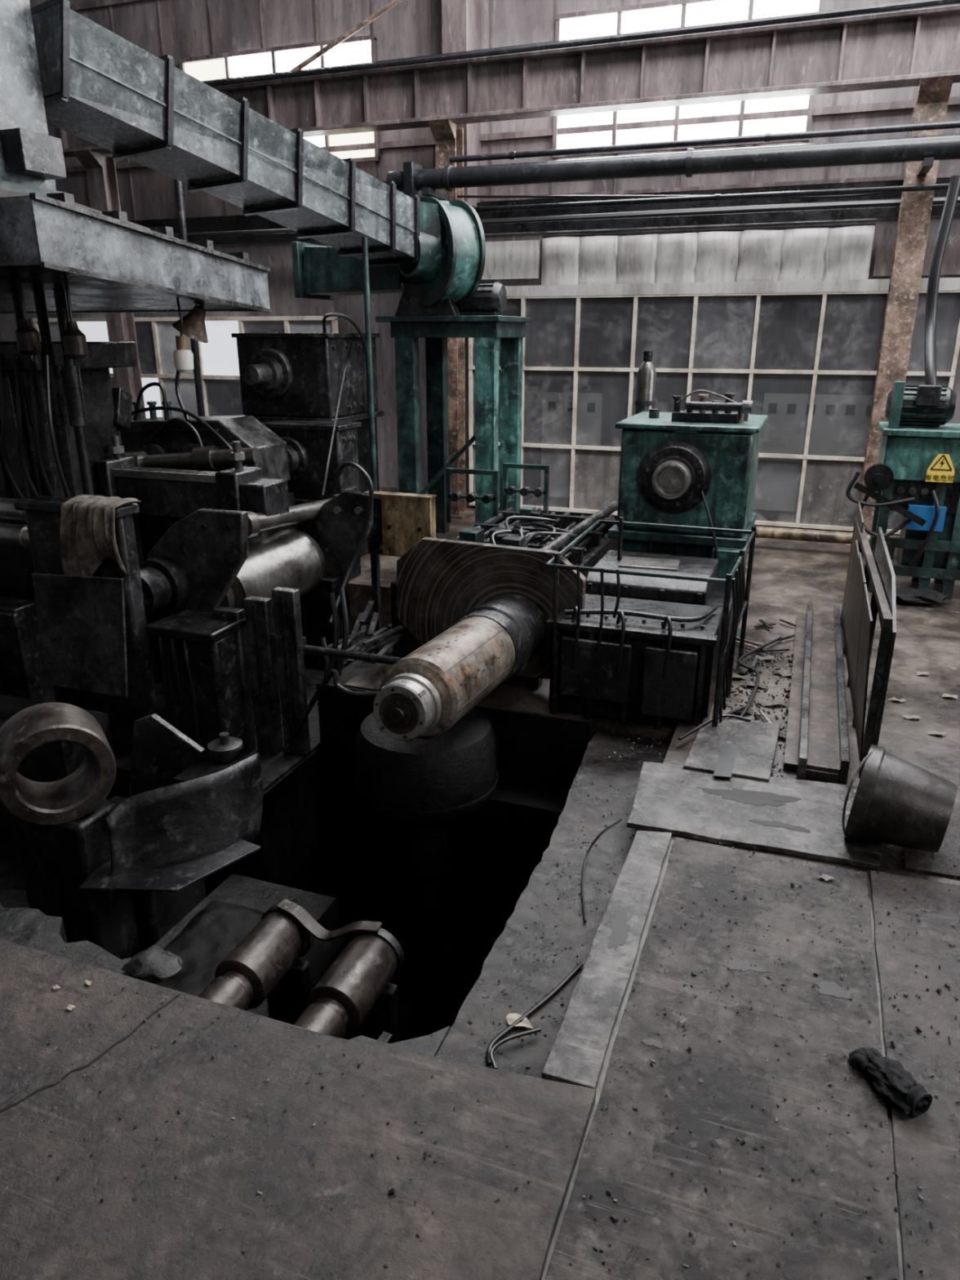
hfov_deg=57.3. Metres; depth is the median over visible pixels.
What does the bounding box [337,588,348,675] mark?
hose
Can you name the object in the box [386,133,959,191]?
pipe
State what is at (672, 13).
window
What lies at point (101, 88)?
duct
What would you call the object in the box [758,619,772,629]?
strip
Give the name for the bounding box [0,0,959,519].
wall
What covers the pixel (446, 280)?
fan
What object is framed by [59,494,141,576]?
rag
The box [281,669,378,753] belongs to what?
pipe
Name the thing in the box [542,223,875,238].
trim
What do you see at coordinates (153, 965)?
lump
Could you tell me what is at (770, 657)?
scrap
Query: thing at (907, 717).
scrap
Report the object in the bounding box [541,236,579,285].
panel
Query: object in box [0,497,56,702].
roll
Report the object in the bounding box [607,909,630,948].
oil patch
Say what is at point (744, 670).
scrap
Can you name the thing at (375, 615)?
metal offcut
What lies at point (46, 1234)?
floor plate
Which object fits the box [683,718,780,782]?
plate
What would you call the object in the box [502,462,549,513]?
stand
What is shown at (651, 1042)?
oil patch
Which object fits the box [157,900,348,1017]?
block
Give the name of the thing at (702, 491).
hose
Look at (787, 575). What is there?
floor
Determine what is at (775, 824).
oil patch
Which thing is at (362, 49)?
window
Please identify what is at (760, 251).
panel
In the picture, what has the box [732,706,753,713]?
scrap
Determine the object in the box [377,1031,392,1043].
block
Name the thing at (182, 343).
socket
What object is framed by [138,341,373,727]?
assembly
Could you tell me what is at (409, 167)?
hanger
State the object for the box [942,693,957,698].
scrap
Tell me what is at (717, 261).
panel
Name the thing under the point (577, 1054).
floor strip
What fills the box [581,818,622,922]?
cable
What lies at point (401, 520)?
wooden board
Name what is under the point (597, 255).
panel
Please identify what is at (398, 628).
metal offcut
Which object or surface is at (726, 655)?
handrail
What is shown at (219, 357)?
window
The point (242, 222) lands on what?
trim
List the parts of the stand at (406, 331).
leg, leg, leg, leg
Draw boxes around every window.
[32,315,338,418]
[178,34,380,163]
[468,290,959,534]
[551,0,824,158]
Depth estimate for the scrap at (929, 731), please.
3.74 m
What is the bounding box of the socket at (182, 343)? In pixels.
[175,336,188,349]
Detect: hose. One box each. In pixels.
[317,637,329,705]
[322,312,368,413]
[327,592,338,679]
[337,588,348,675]
[700,490,718,559]
[924,175,959,385]
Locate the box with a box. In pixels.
[111,387,133,456]
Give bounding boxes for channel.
[782,601,849,784]
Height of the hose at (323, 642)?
0.342 m
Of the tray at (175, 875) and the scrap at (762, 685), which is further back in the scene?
the scrap at (762, 685)
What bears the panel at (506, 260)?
attached to the wall
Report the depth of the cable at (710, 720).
3.75 m
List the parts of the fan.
motor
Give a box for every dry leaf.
[53,984,60,989]
[66,1004,75,1009]
[84,979,91,984]
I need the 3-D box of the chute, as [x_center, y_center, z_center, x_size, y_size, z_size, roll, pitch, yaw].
[-1.325,1.188,3.667,0.891,1.844,0.712,7,20,19]
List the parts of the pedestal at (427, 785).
post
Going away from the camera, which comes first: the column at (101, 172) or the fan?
the fan
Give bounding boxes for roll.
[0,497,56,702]
[197,903,315,1025]
[293,927,404,1043]
[373,592,547,741]
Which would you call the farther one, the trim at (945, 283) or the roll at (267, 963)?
the trim at (945, 283)
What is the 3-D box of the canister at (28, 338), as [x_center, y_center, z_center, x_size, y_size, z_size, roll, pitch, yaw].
[-2.085,-1.479,4.021,0.100,0.330,0.100,7,20,19]
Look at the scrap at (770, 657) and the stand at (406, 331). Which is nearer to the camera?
the scrap at (770, 657)
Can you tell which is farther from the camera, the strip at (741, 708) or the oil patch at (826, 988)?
the strip at (741, 708)
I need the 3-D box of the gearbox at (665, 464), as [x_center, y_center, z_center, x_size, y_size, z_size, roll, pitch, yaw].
[1.230,-0.724,5.229,0.787,1.248,0.935,7,20,19]
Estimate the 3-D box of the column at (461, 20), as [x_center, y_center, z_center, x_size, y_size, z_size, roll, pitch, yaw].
[-0.151,-6.024,7.016,0.220,4.637,0.350,7,20,19]
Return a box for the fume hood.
[0,188,272,314]
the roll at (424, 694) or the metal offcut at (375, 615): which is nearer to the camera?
the roll at (424, 694)
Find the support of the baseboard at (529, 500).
attached to the wall
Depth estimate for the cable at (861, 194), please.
6.84 m
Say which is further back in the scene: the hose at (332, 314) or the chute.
the hose at (332, 314)
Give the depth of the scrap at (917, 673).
4.39 m
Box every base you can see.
[0,635,387,1039]
[546,550,735,728]
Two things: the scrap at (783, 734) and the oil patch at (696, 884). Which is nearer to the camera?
the oil patch at (696, 884)
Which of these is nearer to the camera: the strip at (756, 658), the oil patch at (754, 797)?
the oil patch at (754, 797)
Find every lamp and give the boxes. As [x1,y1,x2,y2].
[172,304,208,342]
[173,299,193,372]
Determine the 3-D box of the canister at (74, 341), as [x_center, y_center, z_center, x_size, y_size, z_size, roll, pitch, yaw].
[-1.832,-1.441,3.935,0.100,0.346,0.100,7,20,19]
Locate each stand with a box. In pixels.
[375,315,531,533]
[445,467,498,524]
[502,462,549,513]
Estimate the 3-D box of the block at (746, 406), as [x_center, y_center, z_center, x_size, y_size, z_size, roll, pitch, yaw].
[1.281,-1.297,4.857,0.438,0.178,0.186,7,20,19]
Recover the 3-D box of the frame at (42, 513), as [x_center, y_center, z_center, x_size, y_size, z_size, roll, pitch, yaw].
[-1.928,-0.071,4.388,0.625,1.248,0.150,7,20,19]
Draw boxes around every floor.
[0,506,959,1279]
[339,945,464,1041]
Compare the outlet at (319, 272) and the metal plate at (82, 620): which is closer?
the metal plate at (82, 620)
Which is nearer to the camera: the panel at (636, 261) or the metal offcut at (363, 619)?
the metal offcut at (363, 619)
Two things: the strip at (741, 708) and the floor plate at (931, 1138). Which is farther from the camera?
the strip at (741, 708)
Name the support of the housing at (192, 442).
on the base at (242, 882)
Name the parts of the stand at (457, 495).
post, post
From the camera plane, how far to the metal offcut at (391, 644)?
4.56 m
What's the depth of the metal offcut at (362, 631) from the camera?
4.62 m
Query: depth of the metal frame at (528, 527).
5.24 m
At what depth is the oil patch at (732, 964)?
2.34 m
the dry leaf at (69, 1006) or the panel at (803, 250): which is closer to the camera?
the dry leaf at (69, 1006)
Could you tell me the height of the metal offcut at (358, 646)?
0.042 m
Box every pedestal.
[145,608,245,763]
[355,707,497,1037]
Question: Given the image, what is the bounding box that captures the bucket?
[841,744,957,852]
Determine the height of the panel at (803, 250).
0.428 m
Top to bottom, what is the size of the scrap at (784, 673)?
0.014 m
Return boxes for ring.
[0,702,116,826]
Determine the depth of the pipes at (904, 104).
7.24 m
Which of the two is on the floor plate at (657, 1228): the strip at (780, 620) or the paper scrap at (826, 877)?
the paper scrap at (826, 877)
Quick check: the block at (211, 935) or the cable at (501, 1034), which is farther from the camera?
the block at (211, 935)
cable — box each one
[457,192,889,198]
[486,962,583,1066]
[488,1027,541,1069]
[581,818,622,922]
[677,714,751,740]
[735,636,782,720]
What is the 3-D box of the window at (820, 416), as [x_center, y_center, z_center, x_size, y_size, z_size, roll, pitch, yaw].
[1.825,-2.020,7.716,4.100,1.929,0.055,7,20,19]
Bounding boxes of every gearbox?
[231,333,384,555]
[262,419,361,581]
[608,408,768,640]
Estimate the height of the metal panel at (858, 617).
0.780 m
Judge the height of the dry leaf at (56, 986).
0.003 m
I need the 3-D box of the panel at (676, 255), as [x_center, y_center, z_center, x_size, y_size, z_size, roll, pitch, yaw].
[1.659,-3.206,7.422,0.338,0.426,0.068,7,20,19]
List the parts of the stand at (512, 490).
post, post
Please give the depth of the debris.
2.26 m
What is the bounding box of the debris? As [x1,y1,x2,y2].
[13,648,959,1279]
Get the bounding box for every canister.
[15,280,41,355]
[62,279,88,359]
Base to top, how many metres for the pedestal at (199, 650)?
0.701 m
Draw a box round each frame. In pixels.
[0,291,159,689]
[13,495,159,746]
[390,497,617,657]
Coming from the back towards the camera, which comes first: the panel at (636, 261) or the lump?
the panel at (636, 261)
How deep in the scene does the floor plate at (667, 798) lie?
3.08 m
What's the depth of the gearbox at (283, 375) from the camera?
6.16 m
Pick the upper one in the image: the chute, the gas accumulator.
the gas accumulator
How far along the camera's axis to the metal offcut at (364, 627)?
4.99 m
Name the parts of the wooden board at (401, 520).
leg, lid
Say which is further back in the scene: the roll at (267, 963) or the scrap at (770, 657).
the scrap at (770, 657)
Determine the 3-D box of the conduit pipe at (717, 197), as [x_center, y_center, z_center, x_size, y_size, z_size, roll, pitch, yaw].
[2.681,-3.196,6.248,6.770,0.049,0.049,7,20,19]
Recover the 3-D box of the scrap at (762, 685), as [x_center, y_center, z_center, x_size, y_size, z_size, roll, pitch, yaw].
[1.326,0.213,4.256,0.124,0.014,0.083,7,20,19]
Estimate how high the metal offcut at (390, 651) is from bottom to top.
0.042 m
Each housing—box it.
[96,435,289,673]
[121,369,297,537]
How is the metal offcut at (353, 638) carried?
on the metal offcut at (358, 646)
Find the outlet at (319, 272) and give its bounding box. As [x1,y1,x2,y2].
[291,241,404,300]
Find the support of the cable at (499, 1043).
on the ledge
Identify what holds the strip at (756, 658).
on the floor at (787, 575)
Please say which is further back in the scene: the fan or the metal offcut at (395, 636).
the fan
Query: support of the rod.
on the beam
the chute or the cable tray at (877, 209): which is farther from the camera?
the cable tray at (877, 209)
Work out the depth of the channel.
3.90 m
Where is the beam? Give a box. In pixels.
[47,0,959,157]
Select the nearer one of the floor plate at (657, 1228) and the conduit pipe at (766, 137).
the floor plate at (657, 1228)
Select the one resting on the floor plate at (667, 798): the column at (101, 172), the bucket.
the bucket
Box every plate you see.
[0,939,595,1279]
[31,573,128,697]
[396,537,586,688]
[545,836,900,1279]
[626,761,882,870]
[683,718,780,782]
[869,870,959,1279]
[902,801,959,879]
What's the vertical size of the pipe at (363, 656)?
0.040 m
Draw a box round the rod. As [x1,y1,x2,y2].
[288,0,403,71]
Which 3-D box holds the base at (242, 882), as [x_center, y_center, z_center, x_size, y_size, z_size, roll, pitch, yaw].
[-6.239,0.456,6.353,12.250,1.560,3.730,7,20,19]
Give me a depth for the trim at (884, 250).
6.81 m
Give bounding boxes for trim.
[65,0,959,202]
[84,0,917,220]
[130,177,959,233]
[505,277,959,297]
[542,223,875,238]
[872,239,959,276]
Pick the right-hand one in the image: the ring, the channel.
the channel
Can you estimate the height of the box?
1.700 m
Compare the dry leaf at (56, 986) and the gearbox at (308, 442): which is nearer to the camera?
the dry leaf at (56, 986)
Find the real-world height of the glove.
0.068 m
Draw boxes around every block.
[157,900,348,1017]
[377,1031,392,1043]
[671,389,752,423]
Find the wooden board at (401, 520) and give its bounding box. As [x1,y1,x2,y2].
[364,490,436,653]
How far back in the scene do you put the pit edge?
2.52 m
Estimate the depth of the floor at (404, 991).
4.47 m
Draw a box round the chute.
[10,713,262,959]
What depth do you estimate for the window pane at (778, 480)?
7.70 m
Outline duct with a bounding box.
[31,0,440,266]
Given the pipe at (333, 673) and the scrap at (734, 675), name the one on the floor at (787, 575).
the scrap at (734, 675)
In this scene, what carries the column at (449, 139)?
on the floor at (787, 575)
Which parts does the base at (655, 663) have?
lid plate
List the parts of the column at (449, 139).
plate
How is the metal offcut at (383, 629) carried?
on the floor at (787, 575)
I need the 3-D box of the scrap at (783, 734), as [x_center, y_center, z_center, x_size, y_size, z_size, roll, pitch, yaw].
[1.300,0.408,3.696,0.106,0.014,0.060,14,23,34]
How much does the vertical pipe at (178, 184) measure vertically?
2.908 m
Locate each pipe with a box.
[173,178,205,416]
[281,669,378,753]
[303,644,402,664]
[361,237,380,569]
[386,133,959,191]
[448,120,959,163]
[473,182,949,213]
[750,525,899,559]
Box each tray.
[79,839,261,892]
[173,195,959,245]
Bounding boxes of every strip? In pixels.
[541,830,671,1088]
[725,705,745,714]
[735,640,763,649]
[737,637,763,645]
[745,648,789,653]
[749,656,758,671]
[754,622,775,627]
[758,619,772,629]
[759,711,771,722]
[777,634,795,640]
[779,618,795,626]
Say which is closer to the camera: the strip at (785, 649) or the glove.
the glove
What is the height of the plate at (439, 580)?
0.722 m
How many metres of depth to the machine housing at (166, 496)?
5.04 m
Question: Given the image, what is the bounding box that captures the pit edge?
[0,902,450,1056]
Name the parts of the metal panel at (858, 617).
post, panel, panel, post, panel, post, panel, post, rail, rail, post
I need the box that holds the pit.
[259,682,590,999]
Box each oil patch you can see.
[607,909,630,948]
[640,1037,663,1048]
[692,881,703,888]
[695,786,801,806]
[722,959,769,972]
[747,819,810,833]
[813,980,854,999]
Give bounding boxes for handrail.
[544,516,756,726]
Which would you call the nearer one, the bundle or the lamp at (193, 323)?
the lamp at (193, 323)
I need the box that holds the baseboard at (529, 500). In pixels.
[378,485,902,529]
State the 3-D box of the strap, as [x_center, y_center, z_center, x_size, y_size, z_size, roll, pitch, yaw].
[-0.501,0.940,2.889,0.377,0.073,0.070,7,20,19]
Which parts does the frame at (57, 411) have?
hydraulic rod, hydraulic rod, hydraulic rod, post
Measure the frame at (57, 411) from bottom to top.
2.200 m
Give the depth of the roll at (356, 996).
2.69 m
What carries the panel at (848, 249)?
hanging from the wall
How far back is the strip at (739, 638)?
4.82 m
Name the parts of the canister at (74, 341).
cord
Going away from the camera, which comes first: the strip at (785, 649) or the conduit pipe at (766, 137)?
the strip at (785, 649)
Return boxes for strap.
[275,898,382,941]
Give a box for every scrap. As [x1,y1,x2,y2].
[506,1013,533,1027]
[732,673,751,680]
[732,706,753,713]
[738,662,751,675]
[739,680,766,688]
[755,654,777,661]
[757,698,788,706]
[773,670,791,676]
[778,730,786,738]
[818,874,834,880]
[886,697,906,702]
[902,715,919,719]
[916,671,928,675]
[927,730,945,735]
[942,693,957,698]
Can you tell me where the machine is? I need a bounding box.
[845,381,959,599]
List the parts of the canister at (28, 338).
cord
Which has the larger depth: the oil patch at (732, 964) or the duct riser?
the duct riser
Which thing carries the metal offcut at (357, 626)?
on the floor at (787, 575)
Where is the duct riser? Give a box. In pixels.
[0,0,66,196]
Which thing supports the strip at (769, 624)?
on the floor at (787, 575)
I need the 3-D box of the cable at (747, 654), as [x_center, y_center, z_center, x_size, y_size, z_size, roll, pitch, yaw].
[1.261,0.206,4.211,0.151,0.040,1.608,9,21,24]
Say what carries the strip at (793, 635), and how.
on the floor at (787, 575)
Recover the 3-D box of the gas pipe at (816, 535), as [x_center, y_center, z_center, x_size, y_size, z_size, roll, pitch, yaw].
[2.626,-0.767,6.834,1.600,0.177,0.100,7,20,19]
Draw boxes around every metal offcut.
[327,628,367,648]
[337,635,356,649]
[343,647,380,666]
[346,626,387,650]
[347,640,364,662]
[351,613,363,639]
[356,625,367,651]
[359,600,374,623]
[360,633,401,653]
[361,625,403,645]
[367,612,379,635]
[369,638,399,663]
[386,647,393,654]
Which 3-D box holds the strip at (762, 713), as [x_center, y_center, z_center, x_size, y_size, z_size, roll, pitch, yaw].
[1.258,0.344,3.860,0.013,0.014,0.131,-1,19,-3]
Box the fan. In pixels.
[291,196,506,315]
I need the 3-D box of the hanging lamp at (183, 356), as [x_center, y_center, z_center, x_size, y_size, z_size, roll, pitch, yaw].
[-1.553,-1.581,4.568,0.099,0.358,0.099,7,20,19]
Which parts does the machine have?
leg, leg, lever, bracket post, leg, tank, tank lid, motor, blue panel, leg, leg, leg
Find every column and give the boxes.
[72,150,146,420]
[422,119,472,519]
[441,0,481,207]
[845,75,954,545]
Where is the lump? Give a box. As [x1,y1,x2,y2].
[120,945,182,983]
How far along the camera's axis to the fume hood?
3.94 m
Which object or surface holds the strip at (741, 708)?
on the floor at (787, 575)
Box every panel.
[481,240,541,279]
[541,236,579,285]
[577,235,617,284]
[616,234,657,284]
[654,232,698,283]
[694,231,740,282]
[736,230,783,281]
[778,227,828,280]
[822,225,875,279]
[840,502,896,777]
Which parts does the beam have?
rail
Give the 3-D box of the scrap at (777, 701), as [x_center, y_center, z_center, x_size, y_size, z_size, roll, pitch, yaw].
[1.349,0.289,4.039,0.142,0.014,0.081,7,20,19]
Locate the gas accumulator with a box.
[634,351,656,414]
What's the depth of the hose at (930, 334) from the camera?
5.76 m
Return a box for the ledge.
[435,729,671,1078]
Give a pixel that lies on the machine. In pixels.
(916, 474)
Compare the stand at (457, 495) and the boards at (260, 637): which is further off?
the stand at (457, 495)
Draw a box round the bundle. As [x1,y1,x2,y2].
[895,586,949,605]
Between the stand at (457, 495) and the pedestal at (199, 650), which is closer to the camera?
the pedestal at (199, 650)
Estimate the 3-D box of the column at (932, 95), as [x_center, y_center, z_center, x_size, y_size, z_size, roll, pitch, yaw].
[3.097,-2.248,6.495,0.320,3.293,0.680,7,20,19]
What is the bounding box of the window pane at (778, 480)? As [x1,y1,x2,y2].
[752,457,803,511]
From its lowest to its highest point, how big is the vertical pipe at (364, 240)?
2.234 m
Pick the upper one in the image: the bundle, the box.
the box
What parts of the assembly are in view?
plate, plate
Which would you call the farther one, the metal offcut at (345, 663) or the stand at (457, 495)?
the stand at (457, 495)
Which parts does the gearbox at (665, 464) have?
support leg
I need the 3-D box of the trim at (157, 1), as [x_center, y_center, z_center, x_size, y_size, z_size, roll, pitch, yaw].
[-0.691,-5.906,7.458,18.498,4.550,0.012,7,20,19]
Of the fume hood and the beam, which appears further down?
the fume hood
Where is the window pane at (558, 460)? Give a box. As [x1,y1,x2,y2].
[540,447,571,497]
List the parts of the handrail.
post, post, rail, post, rail, post, post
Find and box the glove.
[847,1047,932,1117]
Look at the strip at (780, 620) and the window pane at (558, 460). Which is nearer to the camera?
the strip at (780, 620)
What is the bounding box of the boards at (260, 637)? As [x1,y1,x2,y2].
[212,586,311,755]
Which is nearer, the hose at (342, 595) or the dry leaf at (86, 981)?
the dry leaf at (86, 981)
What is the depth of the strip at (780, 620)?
5.12 m
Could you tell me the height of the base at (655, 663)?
0.534 m
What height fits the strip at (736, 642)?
0.014 m
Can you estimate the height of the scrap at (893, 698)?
0.008 m
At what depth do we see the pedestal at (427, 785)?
3.71 m
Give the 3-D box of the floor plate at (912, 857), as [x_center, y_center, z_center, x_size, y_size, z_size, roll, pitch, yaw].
[1.950,0.698,2.879,1.062,0.012,0.580,7,20,19]
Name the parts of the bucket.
handle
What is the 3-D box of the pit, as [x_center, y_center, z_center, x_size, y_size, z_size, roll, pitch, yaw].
[-0.861,1.331,3.659,2.300,1.580,2.130,7,20,19]
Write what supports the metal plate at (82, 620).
on the base at (242, 882)
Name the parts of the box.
post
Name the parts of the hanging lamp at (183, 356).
cord, bulb glass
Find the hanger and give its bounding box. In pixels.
[403,161,422,197]
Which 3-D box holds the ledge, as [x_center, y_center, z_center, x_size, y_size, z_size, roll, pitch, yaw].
[0.330,1.513,3.258,0.362,1.600,2.130,7,20,19]

